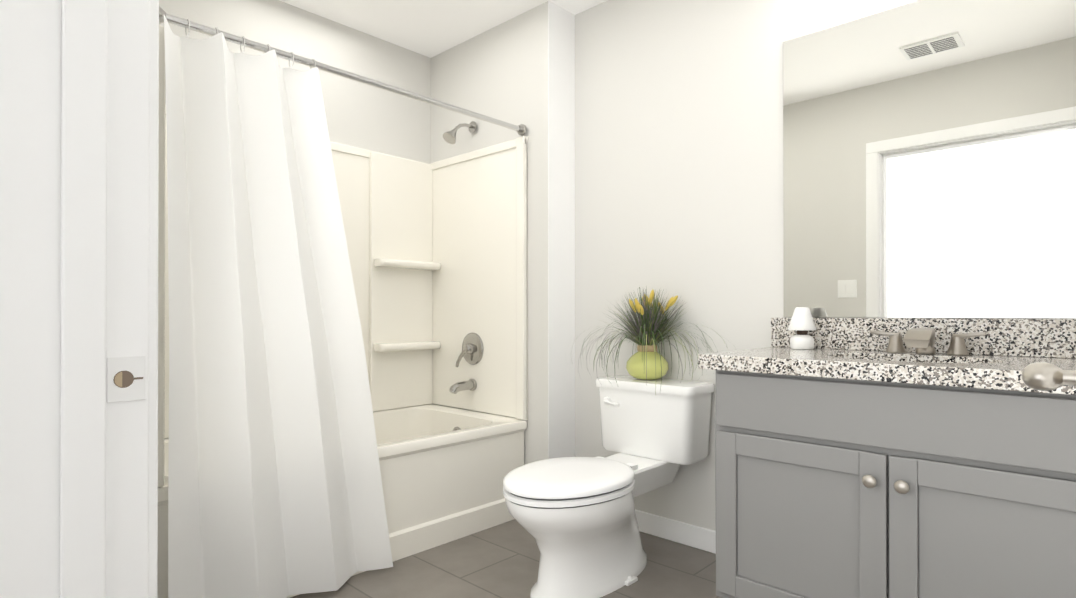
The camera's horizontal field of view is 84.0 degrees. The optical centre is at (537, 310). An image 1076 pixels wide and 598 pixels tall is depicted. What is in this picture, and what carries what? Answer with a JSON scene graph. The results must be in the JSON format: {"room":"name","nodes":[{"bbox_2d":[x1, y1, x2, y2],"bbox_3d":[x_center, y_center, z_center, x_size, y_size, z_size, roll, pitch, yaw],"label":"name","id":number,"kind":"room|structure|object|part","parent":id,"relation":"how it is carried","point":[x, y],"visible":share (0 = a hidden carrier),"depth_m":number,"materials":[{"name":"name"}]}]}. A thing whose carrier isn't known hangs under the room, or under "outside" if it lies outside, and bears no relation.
{"room":"bathroom","nodes":[
{"label":"bathroom","id":0,"kind":"room"},
{"bbox_2d":[159,0,430,438],"bbox_3d":[-1.243,-0.237,2.858,0.120,2.440,2.296,0,0,43],"label":"wall","id":1,"kind":"structure","parent":0,"point":[365,116],"depth_m":3.05,"materials":[{"name":"white paint"}]},
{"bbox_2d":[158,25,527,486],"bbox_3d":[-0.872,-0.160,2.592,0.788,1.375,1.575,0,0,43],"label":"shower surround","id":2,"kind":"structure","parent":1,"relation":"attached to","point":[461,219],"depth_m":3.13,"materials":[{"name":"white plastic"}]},
{"bbox_2d":[449,379,476,393],"bbox_3d":[-0.395,0.392,3.098,0.064,0.070,0.152,0,0,43],"label":"tub spout","id":3,"kind":"object","parent":2,"relation":"attached to","point":[470,385],"visible":1,"depth_m":3.09,"materials":[{"name":"silver metal"}]},
{"bbox_2d":[455,333,483,366],"bbox_3d":[-0.367,0.205,3.129,0.170,0.183,0.069,0,0,43],"label":"shower valve","id":4,"kind":"object","parent":2,"relation":"attached to","point":[472,349],"visible":1,"depth_m":3.12,"materials":[{"name":"silver metal"}]},
{"bbox_2d":[279,0,607,57],"bbox_3d":[-0.496,-1.515,1.018,3.900,0.100,4.300,0,0,43],"label":"ceiling","id":5,"kind":"structure","parent":0,"point":[430,28],"depth_m":2.95,"materials":[{"name":"white paint"}]},
{"bbox_2d":[431,1,547,464],"bbox_3d":[-0.181,-0.236,3.228,0.917,2.440,0.300,0,0,43],"label":"wall","id":6,"kind":"structure","parent":0,"point":[499,72],"depth_m":2.92,"materials":[{"name":"white paint"}]},
{"bbox_2d":[443,121,476,143],"bbox_3d":[-0.408,-0.928,3.090,0.074,0.146,0.189,0,0,43],"label":"shower head","id":7,"kind":"object","parent":6,"relation":"attached to","point":[449,137],"visible":1,"depth_m":3.06},
{"bbox_2d":[291,519,721,597],"bbox_3d":[-0.496,1.025,1.008,3.900,0.100,4.300,0,0,43],"label":"floor","id":8,"kind":"structure","parent":0,"point":[502,560],"depth_m":2.23,"materials":[{"name":"tile"}]},
{"bbox_2d":[157,404,526,597],"bbox_3d":[-0.871,0.754,2.586,0.783,0.455,1.567,0,0,43],"label":"bathtub","id":9,"kind":"object","parent":8,"relation":"on","point":[445,470],"visible":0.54,"depth_m":2.57,"materials":[{"name":"white plastic"}]},
{"bbox_2d":[503,375,714,597],"bbox_3d":[0.242,0.634,2.249,0.476,0.693,0.912,0,0,43],"label":"toilet","id":10,"kind":"object","parent":8,"relation":"on","point":[575,518],"visible":1,"depth_m":2.13,"materials":[{"name":"white ceramic"}]},
{"bbox_3d":[0.118,0.597,2.119,0.406,0.059,0.553,0,0,43],"label":"seat","id":11,"kind":"part","parent":10,"relation":"part of","materials":[{"name":"white plastic"}]},
{"bbox_3d":[0.305,0.382,2.518,0.087,0.034,0.028,0,0,43],"label":"lever","id":12,"kind":"part","parent":10,"relation":"part of","materials":[{"name":"white plastic"}]},
{"bbox_2d":[565,286,735,394],"bbox_3d":[0.399,0.102,2.428,0.713,0.420,0.443,0,0,43],"label":"plant","id":13,"kind":"object","parent":10,"relation":"on","point":[646,361],"visible":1,"depth_m":2.46,"materials":[{"name":"green plant"}]},
{"bbox_3d":[0.480,0.307,2.503,0.476,0.037,0.217,0,0,43],"label":"tank lid","id":14,"kind":"part","parent":10,"relation":"part of","materials":[{"name":"white ceramic"}]},
{"bbox_3d":[0.483,0.461,2.505,0.456,0.270,0.197,0,0,43],"label":"tank","id":15,"kind":"part","parent":10,"relation":"part of","materials":[{"name":"white ceramic"}]},
{"bbox_2d":[698,318,1075,597],"bbox_3d":[1.048,0.500,1.710,0.990,0.955,0.587,0,0,43],"label":"bathroom vanity","id":16,"kind":"object","parent":8,"relation":"on","point":[895,457],"visible":1,"depth_m":1.54,"materials":[{"name":"grey painted wood"},{"name":"granite"},{"name":"brushed nickel"}]},
{"bbox_3d":[0.718,0.609,1.673,0.460,0.490,0.021,0,0,43],"label":"door","id":17,"kind":"part","parent":16,"relation":"part of","materials":[{"name":"grey wood"}]},
{"bbox_2d":[698,347,1075,394],"bbox_3d":[1.050,0.155,1.715,0.988,0.045,0.577,0,0,43],"label":"countertop","id":18,"kind":"structure","parent":16,"relation":"on","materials":[{"name":"stone"}]},
{"bbox_2d":[788,307,815,348],"bbox_3d":[0.931,0.060,2.108,0.091,0.147,0.092,0,0,43],"label":"air freshener","id":19,"kind":"object","parent":18,"relation":"on","point":[802,323],"visible":1,"depth_m":2.08,"materials":[{"name":"white plastic"}]},
{"bbox_2d":[870,328,985,355],"bbox_3d":[1.171,0.093,1.822,0.304,0.080,0.162,0,0,43],"label":"faucet","id":20,"kind":"object","parent":18,"relation":"on","point":[922,339],"depth_m":1.80,"materials":[{"name":"silver metal"}]},
{"bbox_3d":[1.057,0.608,1.353,0.460,0.490,0.021,0,0,43],"label":"door","id":21,"kind":"part","parent":16,"relation":"part of","materials":[{"name":"grey wood"}]},
{"bbox_2d":[548,0,574,458],"bbox_3d":[0.114,-0.282,2.870,0.003,2.350,0.192,0,0,43],"label":"wall","id":22,"kind":"structure","parent":0,"point":[561,224],"depth_m":2.87,"materials":[{"name":"white paint"}]},
{"bbox_2d":[575,0,1075,530],"bbox_3d":[0.974,-0.240,2.266,2.083,2.440,0.110,0,0,43],"label":"wall","id":23,"kind":"structure","parent":0,"point":[679,186],"depth_m":2.53,"materials":[{"name":"white paint"}]},
{"bbox_2d":[635,509,715,553],"bbox_3d":[0.432,0.936,2.561,1.143,0.090,0.205,0,0,43],"label":"baseboard","id":24,"kind":"structure","parent":23,"relation":"attached to","point":[698,537],"depth_m":2.53,"materials":[{"name":"white"}]},
{"bbox_2d":[771,318,1075,357],"bbox_3d":[1.242,0.079,1.918,0.988,0.110,0.020,0,0,43],"label":"backsplash","id":25,"kind":"structure","parent":23,"relation":"attached to","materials":[{"name":"stone"}]},
{"bbox_2d":[783,0,1075,317],"bbox_3d":[1.232,-0.492,1.940,0.860,1.028,0.006,0,0,43],"label":"mirror","id":26,"kind":"object","parent":23,"relation":"attached to","point":[929,158],"visible":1,"depth_m":1.91,"materials":[{"name":"clear glass"}]},
{"bbox_2d":[1022,362,1075,390],"bbox_3d":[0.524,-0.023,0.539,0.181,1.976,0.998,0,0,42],"label":"door knob","id":27,"kind":"object","parent":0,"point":[1043,376],"depth_m":0.88,"materials":[{"name":"silver metal"}]},
{"bbox_3d":[-0.251,-1.250,0.462,1.110,0.435,0.170,0,0,43],"label":"wall","id":28,"kind":"structure","parent":0,"visible":0},
{"bbox_2d":[0,0,158,597],"bbox_3d":[-0.259,-0.059,0.465,1.198,2.065,0.206,0,0,43],"label":"door frame","id":29,"kind":"structure","parent":28,"relation":"attached to","point":[79,124],"depth_m":0.82,"materials":[{"name":"white"}]},
{"bbox_2d":[107,356,144,402],"bbox_3d":[-0.597,0.099,0.867,0.004,0.064,0.047,0,0,43],"label":"strike plate","id":30,"kind":"object","parent":29,"relation":"attached to","point":[125,378],"visible":1,"depth_m":0.86,"materials":[{"name":"white metal"}]},
{"bbox_3d":[-1.552,-0.241,1.862,0.800,2.440,0.423,0,0,43],"label":"wall","id":31,"kind":"structure","parent":0,"visible":0},
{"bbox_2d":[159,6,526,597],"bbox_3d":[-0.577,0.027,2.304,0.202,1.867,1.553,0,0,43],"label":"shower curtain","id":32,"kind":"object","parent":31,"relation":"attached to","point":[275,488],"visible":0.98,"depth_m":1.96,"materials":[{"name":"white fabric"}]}
]}

